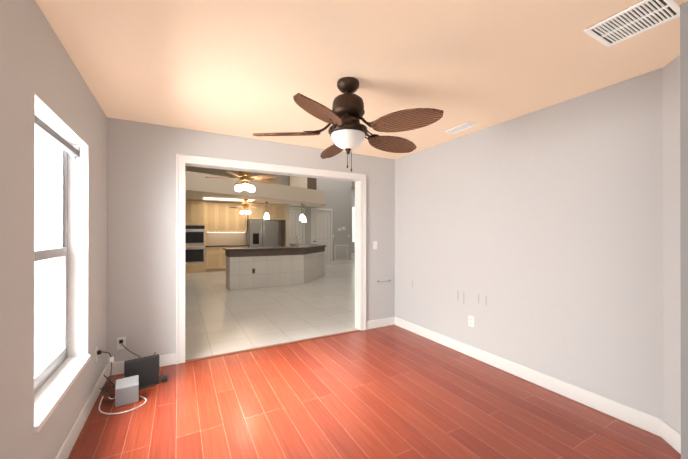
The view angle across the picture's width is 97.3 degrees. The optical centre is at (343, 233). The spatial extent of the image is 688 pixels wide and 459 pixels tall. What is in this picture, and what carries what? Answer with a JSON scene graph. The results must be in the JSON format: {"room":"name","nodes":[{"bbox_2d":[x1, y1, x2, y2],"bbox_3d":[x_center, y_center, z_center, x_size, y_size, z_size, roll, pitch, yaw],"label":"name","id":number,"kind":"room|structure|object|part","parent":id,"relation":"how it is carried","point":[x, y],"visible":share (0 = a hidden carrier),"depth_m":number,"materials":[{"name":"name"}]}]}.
{"room":"empty room","nodes":[
{"label":"empty room","id":0,"kind":"room"},
{"bbox_2d":[0,0,106,458],"bbox_3d":[-1.119,0.124,0.581,0.220,2.440,5.340,0,0,-29],"label":"wall","id":1,"kind":"structure","parent":0,"point":[17,35],"depth_m":1.37,"materials":[{"name":"grey paint"}]},
{"bbox_2d":[34,93,87,393],"bbox_3d":[-1.758,0.125,1.798,0.175,1.561,0.964,0,0,-29],"label":"window unit","id":2,"kind":"structure","parent":1,"relation":"in","point":[53,148],"depth_m":2.07,"materials":[{"name":"metal"}]},
{"bbox_3d":[-1.808,0.126,1.770,0.004,1.470,0.872,0,0,-29],"label":"glass","id":3,"kind":"part","parent":2,"relation":"part of","materials":[{"name":"glass"}]},
{"bbox_3d":[-1.796,0.836,1.776,0.048,0.050,0.872,0,0,-29],"label":"sash","id":4,"kind":"part","parent":2,"relation":"part of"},
{"bbox_3d":[-1.801,0.131,1.774,0.056,0.060,0.872,0,0,-29],"label":"meeting rail","id":5,"kind":"part","parent":2,"relation":"part of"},
{"bbox_3d":[-1.808,0.883,1.769,0.060,0.045,0.962,0,0,-29],"label":"frame","id":6,"kind":"part","parent":2,"relation":"part of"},
{"bbox_3d":[-1.710,-0.569,1.780,0.040,0.040,0.862,0,0,-29],"label":"blind rail","id":7,"kind":"part","parent":2,"relation":"part of","materials":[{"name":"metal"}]},
{"bbox_3d":[-2.010,-0.239,2.141,0.040,0.740,0.030,0,0,-29],"label":"sash","id":8,"kind":"part","parent":2,"relation":"part of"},
{"bbox_3d":[-1.996,0.496,2.144,0.048,0.730,0.035,0,0,-29],"label":"sash","id":9,"kind":"part","parent":2,"relation":"part of","materials":[{"name":"white"}]},
{"bbox_3d":[-2.028,0.126,2.173,0.060,1.560,0.045,0,0,-29],"label":"frame","id":10,"kind":"part","parent":2,"relation":"part of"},
{"bbox_2d":[34,354,90,432],"bbox_3d":[-1.728,0.923,1.813,0.143,0.035,0.962,0,0,-29],"label":"window sill","id":11,"kind":"structure","parent":1,"relation":"on","point":[50,393],"depth_m":1.76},
{"bbox_2d":[55,364,107,458],"bbox_3d":[-0.981,1.286,0.568,0.013,0.115,5.187,0,0,-29],"label":"baseboard","id":12,"kind":"structure","parent":1,"relation":"attached to","point":[70,439],"depth_m":2.06,"materials":[{"name":"white wood"}]},
{"bbox_2d":[107,117,394,363],"bbox_3d":[-0.785,0.129,3.726,3.820,2.440,0.140,0,0,-29],"label":"wall","id":13,"kind":"structure","parent":0,"point":[141,236],"depth_m":3.06,"materials":[{"name":"grey paint"}]},
{"bbox_2d":[117,336,125,349],"bbox_3d":[-2.135,1.054,2.904,0.072,0.116,0.006,0,0,-29],"label":"outlet","id":14,"kind":"object","parent":13,"relation":"attached to","point":[118,339],"visible":0.81,"depth_m":2.90,"materials":[{"name":"white plastic"}]},
{"bbox_2d":[108,353,175,375],"bbox_3d":[-1.982,1.290,2.984,0.570,0.115,0.013,0,0,-29],"label":"baseboard","id":15,"kind":"structure","parent":13,"relation":"attached to","point":[164,360],"depth_m":3.04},
{"bbox_2d":[176,154,365,363],"bbox_3d":[-0.712,0.266,3.671,2.315,2.165,0.026,0,0,-29],"label":"door frame","id":16,"kind":"structure","parent":13,"relation":"attached to","point":[181,308],"depth_m":3.25,"materials":[{"name":"white wood"}]},
{"bbox_2d":[185,163,359,181],"bbox_3d":[-0.753,-0.737,3.747,2.169,0.012,0.144,0,0,-29],"label":"trim","id":17,"kind":"structure","parent":13,"relation":"attached to","point":[250,170],"depth_m":3.66,"materials":[{"name":"white wood"}]},
{"bbox_2d":[355,181,359,329],"bbox_3d":[0.194,0.309,4.262,0.012,2.080,0.144,0,0,-29],"label":"trim","id":18,"kind":"structure","parent":13,"relation":"attached to","point":[357,254],"depth_m":4.26,"materials":[{"name":"white wood"}]},
{"bbox_2d":[366,317,394,329],"bbox_3d":[0.527,1.292,4.353,0.515,0.115,0.013,0,0,-29],"label":"baseboard","id":19,"kind":"structure","parent":13,"relation":"attached to","point":[377,323],"depth_m":4.34,"materials":[{"name":"white wood"}]},
{"bbox_2d":[185,171,325,206],"bbox_3d":[-4.352,-1.393,8.719,9.900,0.500,4.880,0,0,-29],"label":"ceiling soffit","id":20,"kind":"structure","parent":0,"point":[199,186],"depth_m":9.72,"materials":[{"name":"beige paint"}]},
{"bbox_2d":[203,197,253,201],"bbox_3d":[-3.912,-1.139,10.315,1.600,0.004,0.700,0,0,-29],"label":"light","id":21,"kind":"object","parent":20,"relation":"attached to","point":[210,198],"visible":0.93,"depth_m":10.25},
{"bbox_2d":[229,199,260,213],"bbox_3d":[-3.272,-0.884,10.127,1.040,0.515,1.032,0,0,-29],"label":"kitchen ceiling fan","id":22,"kind":"object","parent":20,"relation":"hanging from","point":[245,206],"visible":1,"depth_m":10.04,"materials":[{"name":"gold metal"}]},
{"bbox_2d":[264,202,269,218],"bbox_3d":[-2.841,-0.825,11.127,0.220,0.630,0.220,0,0,-29],"label":"pendant light","id":23,"kind":"object","parent":20,"relation":"hanging from","point":[266,215],"visible":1,"depth_m":11.06,"materials":[{"name":"white glass"}]},
{"bbox_3d":[-2.841,-0.640,11.126,0.220,0.260,0.220,0,0,-29],"label":"lamp shade","id":24,"kind":"part","parent":23,"relation":"part of","materials":[{"name":"white glass"}]},
{"bbox_2d":[299,204,304,220],"bbox_3d":[-1.638,-0.814,11.783,0.220,0.650,0.220,0,0,-29],"label":"pendant light","id":25,"kind":"object","parent":20,"relation":"hanging from","point":[301,218],"visible":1,"depth_m":11.72,"materials":[{"name":"white glass"}]},
{"bbox_3d":[-1.638,-0.619,11.783,0.220,0.260,0.220,0,0,-29],"label":"lamp shade","id":26,"kind":"part","parent":25,"relation":"part of","materials":[{"name":"white glass"}]},
{"bbox_2d":[185,166,350,260],"bbox_3d":[-4.809,-0.789,11.362,11.630,4.300,0.200,0,0,-29],"label":"wall","id":27,"kind":"structure","parent":0,"point":[340,199],"depth_m":13.59,"materials":[{"name":"grey paint"}]},
{"bbox_2d":[206,201,229,231],"bbox_3d":[-4.676,-0.580,11.126,0.788,1.100,0.337,0,0,-29],"label":"upper cabinet","id":28,"kind":"object","parent":27,"relation":"attached to","point":[222,217],"depth_m":10.98,"materials":[{"name":"beige wood"}]},
{"bbox_3d":[-4.912,-0.580,10.816,0.060,1.080,0.020,0,0,-29],"label":"door rail","id":29,"kind":"part","parent":28,"relation":"part of","materials":[{"name":"beige wood"}]},
{"bbox_3d":[-4.785,-0.580,10.890,0.234,0.960,0.012,0,0,-29],"label":"door panel","id":30,"kind":"part","parent":28,"relation":"part of","materials":[{"name":"beige wood"}]},
{"bbox_3d":[-4.654,-0.580,10.957,0.060,1.080,0.020,0,0,-29],"label":"door rail","id":31,"kind":"part","parent":28,"relation":"part of","materials":[{"name":"beige wood"}]},
{"bbox_3d":[-4.596,-0.580,10.989,0.060,1.080,0.020,0,0,-29],"label":"door rail","id":32,"kind":"part","parent":28,"relation":"part of","materials":[{"name":"beige wood"}]},
{"bbox_3d":[-4.469,-0.580,11.062,0.234,0.960,0.012,0,0,-29],"label":"door panel","id":33,"kind":"part","parent":28,"relation":"part of","materials":[{"name":"beige wood"}]},
{"bbox_3d":[-4.338,-0.580,11.129,0.060,1.080,0.020,0,0,-29],"label":"door rail","id":34,"kind":"part","parent":28,"relation":"part of","materials":[{"name":"beige wood"}]},
{"bbox_3d":[-4.280,-0.580,11.161,0.060,1.080,0.020,0,0,-29],"label":"door rail","id":35,"kind":"part","parent":28,"relation":"part of","materials":[{"name":"beige wood"}]},
{"bbox_2d":[206,232,244,244],"bbox_3d":[-4.466,0.207,11.421,1.440,0.473,0.018,0,0,-29],"label":"backsplash","id":36,"kind":"structure","parent":27,"relation":"attached to","point":[225,238],"depth_m":11.41,"materials":[{"name":"beige tile"}]},
{"bbox_2d":[230,203,245,231],"bbox_3d":[-4.099,-0.579,11.440,0.778,1.100,0.337,0,0,-29],"label":"upper cabinet","id":37,"kind":"object","parent":27,"relation":"attached to","point":[237,220],"depth_m":11.30,"materials":[{"name":"beige wood"}]},
{"bbox_2d":[207,232,244,232],"bbox_3d":[-4.371,-0.021,11.258,1.300,0.013,0.200,0,0,-29],"label":"under-cabinet light","id":38,"kind":"object","parent":37,"relation":"attached to","point":[225,232],"visible":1,"depth_m":11.16,"materials":[{"name":"white plastic"}]},
{"bbox_3d":[-4.153,-0.580,11.235,0.234,0.960,0.012,0,0,-29],"label":"door panel","id":39,"kind":"part","parent":37,"relation":"part of","materials":[{"name":"beige wood"}]},
{"bbox_3d":[-4.022,-0.579,11.302,0.060,1.080,0.020,0,0,-29],"label":"door rail","id":40,"kind":"part","parent":37,"relation":"part of","materials":[{"name":"beige wood"}]},
{"bbox_3d":[-3.964,-0.579,11.333,0.060,1.080,0.020,0,0,-29],"label":"door rail","id":41,"kind":"part","parent":37,"relation":"part of","materials":[{"name":"beige wood"}]},
{"bbox_3d":[-3.841,-0.579,11.405,0.224,0.960,0.012,0,0,-29],"label":"door panel","id":42,"kind":"part","parent":37,"relation":"part of","materials":[{"name":"beige wood"}]},
{"bbox_2d":[247,203,285,220],"bbox_3d":[-3.063,-0.819,11.858,1.430,0.620,0.597,0,0,-29],"label":"upper cabinet","id":43,"kind":"object","parent":27,"relation":"attached to","point":[276,212],"visible":0.98,"depth_m":11.61,"materials":[{"name":"beige wood"}]},
{"bbox_3d":[-3.342,-0.819,11.382,0.349,0.480,0.012,0,0,-29],"label":"door panel","id":44,"kind":"part","parent":43,"relation":"part of","materials":[{"name":"beige wood"}]},
{"bbox_3d":[-2.927,-0.819,11.608,0.344,0.480,0.012,0,0,-29],"label":"door panel","id":45,"kind":"part","parent":43,"relation":"part of","materials":[{"name":"beige wood"}]},
{"bbox_3d":[-2.748,-0.819,11.701,0.060,0.600,0.020,0,0,-29],"label":"door rail","id":46,"kind":"part","parent":43,"relation":"part of","materials":[{"name":"beige wood"}]},
{"bbox_3d":[-2.512,-0.819,11.835,0.349,0.480,0.012,0,0,-29],"label":"door panel","id":47,"kind":"part","parent":43,"relation":"part of","materials":[{"name":"beige wood"}]},
{"bbox_3d":[-2.331,-0.818,11.929,0.060,0.600,0.020,0,0,-29],"label":"door rail","id":48,"kind":"part","parent":43,"relation":"part of","materials":[{"name":"beige wood"}]},
{"bbox_2d":[290,207,304,245],"bbox_3d":[-2.104,0.138,12.741,0.960,2.450,0.109,0,0,-29],"label":"hall door","id":49,"kind":"structure","parent":27,"relation":"in","point":[297,227],"depth_m":12.80,"materials":[{"name":"white wood"}]},
{"bbox_3d":[-1.965,-0.282,12.830,0.210,1.150,0.009,0,0,-29],"label":"panel frame","id":50,"kind":"part","parent":49,"relation":"part of","materials":[{"name":"white wood"}]},
{"bbox_3d":[-1.710,0.138,12.926,0.090,2.450,0.018,0,0,-29],"label":"casing","id":51,"kind":"part","parent":49,"relation":"part of","materials":[{"name":"white wood"}]},
{"bbox_2d":[289,176,306,187],"bbox_3d":[-1.928,-2.288,12.766,0.770,1.299,0.099,0,0,-29],"label":"wall","id":52,"kind":"structure","parent":27,"relation":"attached to","point":[297,181],"depth_m":12.72,"materials":[{"name":"beige paint"}]},
{"bbox_2d":[307,177,316,189],"bbox_3d":[-1.396,-2.197,13.106,0.450,0.660,0.011,0,0,-29],"label":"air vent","id":53,"kind":"structure","parent":27,"relation":"attached to","point":[311,183],"depth_m":13.12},
{"bbox_2d":[311,208,331,263],"bbox_3d":[-0.985,0.139,13.351,1.030,2.450,0.109,0,0,-29],"label":"hall door","id":54,"kind":"structure","parent":27,"relation":"in","point":[320,227],"depth_m":13.39,"materials":[{"name":"white wood"}]},
{"bbox_3d":[-1.385,0.138,13.103,0.090,2.450,0.018,0,0,-29],"label":"casing","id":55,"kind":"part","parent":54,"relation":"part of","materials":[{"name":"white wood"}]},
{"bbox_3d":[-1.151,-0.281,13.274,0.245,1.150,0.009,0,0,-29],"label":"panel frame","id":56,"kind":"part","parent":54,"relation":"part of","materials":[{"name":"white wood"}]},
{"bbox_3d":[-0.973,-1.041,13.330,0.850,0.090,0.018,0,0,-29],"label":"casing","id":57,"kind":"part","parent":54,"relation":"part of","materials":[{"name":"white wood"}]},
{"bbox_3d":[-0.830,-0.281,13.449,0.245,1.150,0.009,0,0,-29],"label":"panel frame","id":58,"kind":"part","parent":54,"relation":"part of","materials":[{"name":"white wood"}]},
{"bbox_3d":[-0.560,0.139,13.553,0.090,2.450,0.018,0,0,-29],"label":"casing","id":59,"kind":"part","parent":54,"relation":"part of","materials":[{"name":"white wood"}]},
{"bbox_2d":[330,260,351,263],"bbox_3d":[-0.127,1.310,13.791,1.080,0.110,0.012,0,0,-29],"label":"baseboard","id":60,"kind":"structure","parent":27,"relation":"attached to","point":[349,261],"depth_m":13.80,"materials":[{"name":"white wood"}]},
{"bbox_2d":[335,245,347,260],"bbox_3d":[-0.115,0.899,13.790,0.700,0.730,0.027,0,0,-29],"label":"air vent","id":61,"kind":"object","parent":27,"relation":"in","point":[341,252],"visible":1,"depth_m":13.79,"materials":[{"name":"white metal"}]},
{"bbox_2d":[185,255,357,359],"bbox_3d":[-2.336,1.392,11.911,16.500,0.060,16.000,0,0,-29],"label":"floor","id":62,"kind":"structure","parent":0,"point":[221,317],"depth_m":5.22,"materials":[{"name":"beige tile"}]},
{"bbox_2d":[185,200,205,272],"bbox_3d":[-5.300,0.115,10.601,0.800,2.490,0.658,0,0,-29],"label":"tall cabinet","id":63,"kind":"object","parent":62,"relation":"on","point":[195,236],"visible":0.67,"depth_m":10.39,"materials":[{"name":"beige wood"}]},
{"bbox_3d":[-5.349,-0.706,10.286,0.270,0.690,0.012,0,0,-29],"label":"door panel","id":64,"kind":"part","parent":63,"relation":"part of","materials":[{"name":"beige wood"}]},
{"bbox_3d":[-5.203,-0.706,10.361,0.060,0.810,0.020,0,0,-29],"label":"door rail","id":65,"kind":"part","parent":63,"relation":"part of","materials":[{"name":"beige wood"}]},
{"bbox_3d":[-5.141,-0.706,10.395,0.060,0.810,0.020,0,0,-29],"label":"door rail","id":66,"kind":"part","parent":63,"relation":"part of","materials":[{"name":"beige wood"}]},
{"bbox_3d":[-5.166,0.149,10.355,0.660,0.380,0.004,0,0,-29],"label":"glass","id":67,"kind":"part","parent":63,"relation":"part of","materials":[{"name":"black glass"}]},
{"bbox_3d":[-5.166,0.769,10.354,0.660,0.420,0.004,0,0,-29],"label":"glass","id":68,"kind":"part","parent":63,"relation":"part of","materials":[{"name":"black glass"}]},
{"bbox_3d":[-5.174,0.739,10.369,0.720,0.560,0.030,0,0,-29],"label":"frame","id":69,"kind":"part","parent":63,"relation":"part of","materials":[{"name":"silver metal"}]},
{"bbox_3d":[-5.178,1.144,10.376,0.700,0.130,0.012,0,0,-29],"label":"drawer panel","id":70,"kind":"part","parent":63,"relation":"part of","materials":[{"name":"brown wood"}]},
{"bbox_3d":[-5.174,0.119,10.370,0.720,0.520,0.030,0,0,-29],"label":"frame","id":71,"kind":"part","parent":63,"relation":"part of","materials":[{"name":"silver metal"}]},
{"bbox_3d":[-5.003,-0.706,10.475,0.260,0.690,0.012,0,0,-29],"label":"door panel","id":72,"kind":"part","parent":63,"relation":"part of","materials":[{"name":"beige wood"}]},
{"bbox_2d":[206,245,237,271],"bbox_3d":[-4.512,0.923,11.065,1.019,0.876,0.597,0,0,-29],"label":"base cabinet","id":73,"kind":"object","parent":62,"relation":"on","point":[215,258],"depth_m":10.74,"materials":[{"name":"beige wood"}]},
{"bbox_3d":[-4.787,0.960,10.586,0.060,0.580,0.020,0,0,-29],"label":"door rail","id":74,"kind":"part","parent":73,"relation":"part of","materials":[{"name":"brown wood"}]},
{"bbox_3d":[-4.612,0.577,10.686,0.392,0.095,0.012,0,0,-29],"label":"drawer panel","id":75,"kind":"part","parent":73,"relation":"part of","materials":[{"name":"brown wood"}]},
{"bbox_3d":[-4.612,0.960,10.686,0.342,0.460,0.012,0,0,-29],"label":"door panel","id":76,"kind":"part","parent":73,"relation":"part of","materials":[{"name":"brown wood"}]},
{"bbox_3d":[-4.195,0.960,10.913,0.352,0.460,0.012,0,0,-29],"label":"door panel","id":77,"kind":"part","parent":73,"relation":"part of","materials":[{"name":"brown wood"}]},
{"bbox_2d":[206,245,248,246],"bbox_3d":[-4.320,0.465,11.153,1.440,0.040,0.627,0,0,-29],"label":"countertop","id":78,"kind":"structure","parent":73,"relation":"on","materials":[{"name":"stone"}]},
{"bbox_2d":[246,220,277,246],"bbox_3d":[-3.150,0.436,11.701,1.070,1.830,0.772,0,0,-29],"label":"fridge","id":79,"kind":"object","parent":62,"relation":"on","point":[261,233],"visible":0.62,"depth_m":11.41,"materials":[{"name":"silver metal"}]},
{"bbox_3d":[-3.280,0.426,11.294,0.440,1.810,0.058,0,0,-29],"label":"door","id":80,"kind":"part","parent":79,"relation":"part of","materials":[{"name":"silver metal"}]},
{"bbox_3d":[-2.811,0.426,11.550,0.612,1.810,0.058,0,0,-29],"label":"door","id":81,"kind":"part","parent":79,"relation":"part of","materials":[{"name":"silver metal"}]},
{"bbox_2d":[185,330,360,362],"bbox_3d":[-0.720,1.345,3.683,2.145,0.007,0.055,0,0,-29],"label":"threshold","id":82,"kind":"object","parent":62,"relation":"on","point":[235,352],"depth_m":3.57,"materials":[{"name":"brown wood"}]},
{"bbox_2d":[225,248,324,289],"bbox_3d":[-2.007,0.892,9.044,3.034,0.930,2.574,0,0,-29],"label":"kitchen island","id":83,"kind":"object","parent":62,"relation":"on","point":[258,267],"depth_m":7.71,"materials":[{"name":"tile"}]},
{"bbox_2d":[223,244,325,251],"bbox_3d":[-2.007,0.405,9.045,3.130,0.045,2.670,0,0,-29],"label":"island countertop","id":84,"kind":"structure","parent":83,"relation":"on","point":[240,249],"depth_m":7.71,"materials":[{"name":"brown stone"}]},
{"bbox_2d":[281,175,289,246],"bbox_3d":[-2.414,-0.788,12.328,0.160,4.300,0.800,0,0,-29],"label":"wall","id":85,"kind":"structure","parent":0,"point":[285,232],"depth_m":12.01,"materials":[{"name":"paint"}]},
{"bbox_2d":[351,187,354,252],"bbox_3d":[-0.346,-0.777,18.810,4.600,4.300,0.200,0,0,-29],"label":"wall","id":86,"kind":"structure","parent":0,"point":[351,219],"depth_m":19.18,"materials":[{"name":"grey paint"}]},
{"bbox_2d":[352,207,354,241],"bbox_3d":[1.094,-0.551,19.562,1.390,2.290,0.060,0,0,-29],"label":"dining room window","id":87,"kind":"structure","parent":86,"relation":"in","point":[353,224],"depth_m":19.31,"materials":[{"name":"white glass"}]},
{"bbox_2d":[35,0,687,158],"bbox_3d":[0.469,-1.155,1.450,3.800,0.120,5.340,0,0,-29],"label":"ceiling","id":88,"kind":"structure","parent":0,"point":[244,68],"depth_m":1.89,"materials":[{"name":"white paint"}]},
{"bbox_2d":[253,77,443,171],"bbox_3d":[0.053,-0.769,2.234,1.298,0.649,1.306,0,0,-29],"label":"ceiling fan","id":89,"kind":"object","parent":88,"relation":"hanging from","point":[348,131],"visible":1,"depth_m":2.10,"materials":[{"name":"brown metal"}]},
{"bbox_3d":[-0.415,-0.717,2.193,0.490,0.027,0.212,0,15,-1],"label":"blade","id":90,"kind":"part","parent":89,"relation":"part of","materials":[{"name":"wicker"}]},
{"bbox_3d":[-0.141,-0.718,1.785,0.212,0.027,0.490,16,6,22],"label":"blade","id":91,"kind":"part","parent":89,"relation":"part of","materials":[{"name":"wicker"}]},
{"bbox_3d":[-0.094,-0.716,2.623,0.212,0.027,0.490,-16,4,-16],"label":"blade","id":92,"kind":"part","parent":89,"relation":"part of","materials":[{"name":"wicker"}]},
{"bbox_3d":[0.030,-0.909,2.196,0.232,0.154,0.232,0,0,-29],"label":"motor","id":93,"kind":"part","parent":89,"relation":"part of","materials":[{"name":"brown metal"}]},
{"bbox_3d":[0.030,-0.662,2.195,0.248,0.108,0.248,0,0,-29],"label":"lamp shade","id":94,"kind":"part","parent":89,"relation":"part of","materials":[{"name":"white glass"}]},
{"bbox_3d":[0.398,-0.717,2.446,0.490,0.027,0.212,0,-15,-35],"label":"blade","id":95,"kind":"part","parent":89,"relation":"part of","materials":[{"name":"wicker"}]},
{"bbox_3d":[0.387,-0.717,1.929,0.490,0.027,0.212,0,-15,36],"label":"blade","id":96,"kind":"part","parent":89,"relation":"part of","materials":[{"name":"wicker"}]},
{"bbox_2d":[444,122,477,133],"bbox_3d":[1.203,-1.087,3.132,0.140,0.010,0.310,0,0,-29],"label":"ceiling vent","id":97,"kind":"object","parent":88,"relation":"in","point":[461,127],"visible":1,"depth_m":3.12,"materials":[{"name":"white metal"}]},
{"bbox_2d":[584,0,679,46],"bbox_3d":[1.490,-1.089,1.564,0.290,0.010,0.308,0,0,-29],"label":"ceiling vent","id":98,"kind":"object","parent":88,"relation":"in","point":[636,19],"visible":0.98,"depth_m":1.55,"materials":[{"name":"white metal"}]},
{"bbox_3d":[1.421,-1.087,1.689,0.290,0.008,0.022,0,0,-29],"label":"frame","id":99,"kind":"part","parent":98,"relation":"part of","materials":[{"name":"white metal"}]},
{"bbox_3d":[1.372,-1.088,1.500,0.022,0.008,0.264,0,0,-29],"label":"frame","id":100,"kind":"part","parent":98,"relation":"part of","materials":[{"name":"white metal"}]},
{"bbox_3d":[1.607,-1.087,1.628,0.022,0.008,0.264,0,0,-29],"label":"frame","id":101,"kind":"part","parent":98,"relation":"part of","materials":[{"name":"white metal"}]},
{"bbox_3d":[1.558,-1.088,1.438,0.290,0.008,0.022,0,0,-29],"label":"frame","id":102,"kind":"part","parent":98,"relation":"part of","materials":[{"name":"white metal"}]},
{"bbox_2d":[67,325,680,458],"bbox_3d":[0.503,1.375,1.385,3.800,0.060,5.200,0,0,-29],"label":"floor","id":103,"kind":"structure","parent":0,"point":[392,392],"depth_m":2.26,"materials":[{"name":"brown wood"}]},
{"bbox_2d":[99,342,167,414],"bbox_3d":[-1.800,1.161,2.618,0.472,0.369,0.771,0,0,-29],"label":"gear","id":104,"kind":"object","parent":103,"relation":"on","point":[141,373],"visible":1,"depth_m":2.55,"materials":[{"name":"black plastic"}]},
{"bbox_3d":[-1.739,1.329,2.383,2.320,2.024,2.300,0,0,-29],"label":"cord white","id":105,"kind":"part","parent":104,"relation":"part of","materials":[{"name":"white plastic"}]},
{"bbox_2d":[395,68,662,419],"bbox_3d":[1.482,0.128,3.351,0.200,2.440,2.970,0,0,-29],"label":"wall","id":106,"kind":"structure","parent":0,"point":[541,230],"depth_m":2.58,"materials":[{"name":"grey paint"}]},
{"bbox_2d":[468,315,473,326],"bbox_3d":[1.389,0.963,3.304,0.006,0.116,0.072,0,0,-29],"label":"outlet","id":107,"kind":"object","parent":106,"relation":"attached to","point":[469,321],"visible":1,"depth_m":3.31,"materials":[{"name":"white plastic"}]},
{"bbox_2d":[395,317,661,436],"bbox_3d":[1.425,1.290,3.231,0.013,0.115,2.817,0,0,-29],"label":"baseboard","id":108,"kind":"structure","parent":106,"relation":"attached to","point":[639,419],"depth_m":2.58,"materials":[{"name":"white wood"}]},
{"bbox_2d":[663,55,680,433],"bbox_3d":[2.144,0.126,1.881,0.445,2.440,0.245,0,0,-29],"label":"wall","id":109,"kind":"structure","parent":0,"point":[671,274],"depth_m":1.93,"materials":[{"name":"grey paint"}]},
{"bbox_2d":[661,420,680,453],"bbox_3d":[2.050,1.288,1.833,0.013,0.115,0.345,0,0,16],"label":"baseboard","id":110,"kind":"structure","parent":109,"relation":"attached to","point":[670,435],"depth_m":1.91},
{"bbox_2d":[680,2,687,458],"bbox_3d":[2.514,0.124,0.733,0.895,2.440,2.125,0,0,-29],"label":"wall","id":111,"kind":"structure","parent":0,"point":[684,197],"depth_m":1.44,"materials":[{"name":"grey paint"}]},
{"bbox_3d":[-2.336,-2.998,11.918,16.500,0.120,16.000,0,0,-29],"label":"ceiling","id":112,"kind":"structure","parent":0,"visible":0},
{"bbox_2d":[205,171,275,191],"bbox_3d":[-1.784,-1.842,5.422,1.258,2.213,1.209,0,0,-29],"label":"ceiling fan","id":113,"kind":"object","parent":112,"relation":"hanging from","point":[245,177],"visible":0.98,"depth_m":5.31,"materials":[{"name":"gold metal"}]},
{"bbox_3d":[-2.153,-0.969,5.288,0.500,0.027,0.172,0,12,-13],"label":"blade","id":114,"kind":"part","parent":113,"relation":"part of","materials":[{"name":"brown wood"}]},
{"bbox_3d":[-1.881,-0.801,5.394,0.136,0.130,0.136,0,0,-29],"label":"lamp shade","id":115,"kind":"part","parent":113,"relation":"part of","materials":[{"name":"white glass"}]},
{"bbox_3d":[-1.752,-1.066,5.375,0.232,0.154,0.232,0,0,-29],"label":"motor","id":116,"kind":"part","parent":113,"relation":"part of","materials":[{"name":"gold metal"}]},
{"bbox_3d":[-1.705,-0.801,5.254,0.136,0.130,0.136,0,0,-29],"label":"lamp shade","id":117,"kind":"part","parent":113,"relation":"part of","materials":[{"name":"white glass"}]},
{"bbox_3d":[-1.672,-0.801,5.477,0.136,0.130,0.136,0,0,-29],"label":"lamp shade","id":118,"kind":"part","parent":113,"relation":"part of","materials":[{"name":"white glass"}]},
{"bbox_3d":[-1.377,-0.969,5.211,0.500,0.027,0.172,0,-12,23],"label":"blade","id":119,"kind":"part","parent":113,"relation":"part of","materials":[{"name":"brown wood"}]},
{"bbox_3d":[-1.480,-0.968,5.682,0.172,0.027,0.500,-16,-10,40],"label":"blade","id":120,"kind":"part","parent":113,"relation":"part of","materials":[{"name":"brown wood"}]}
]}

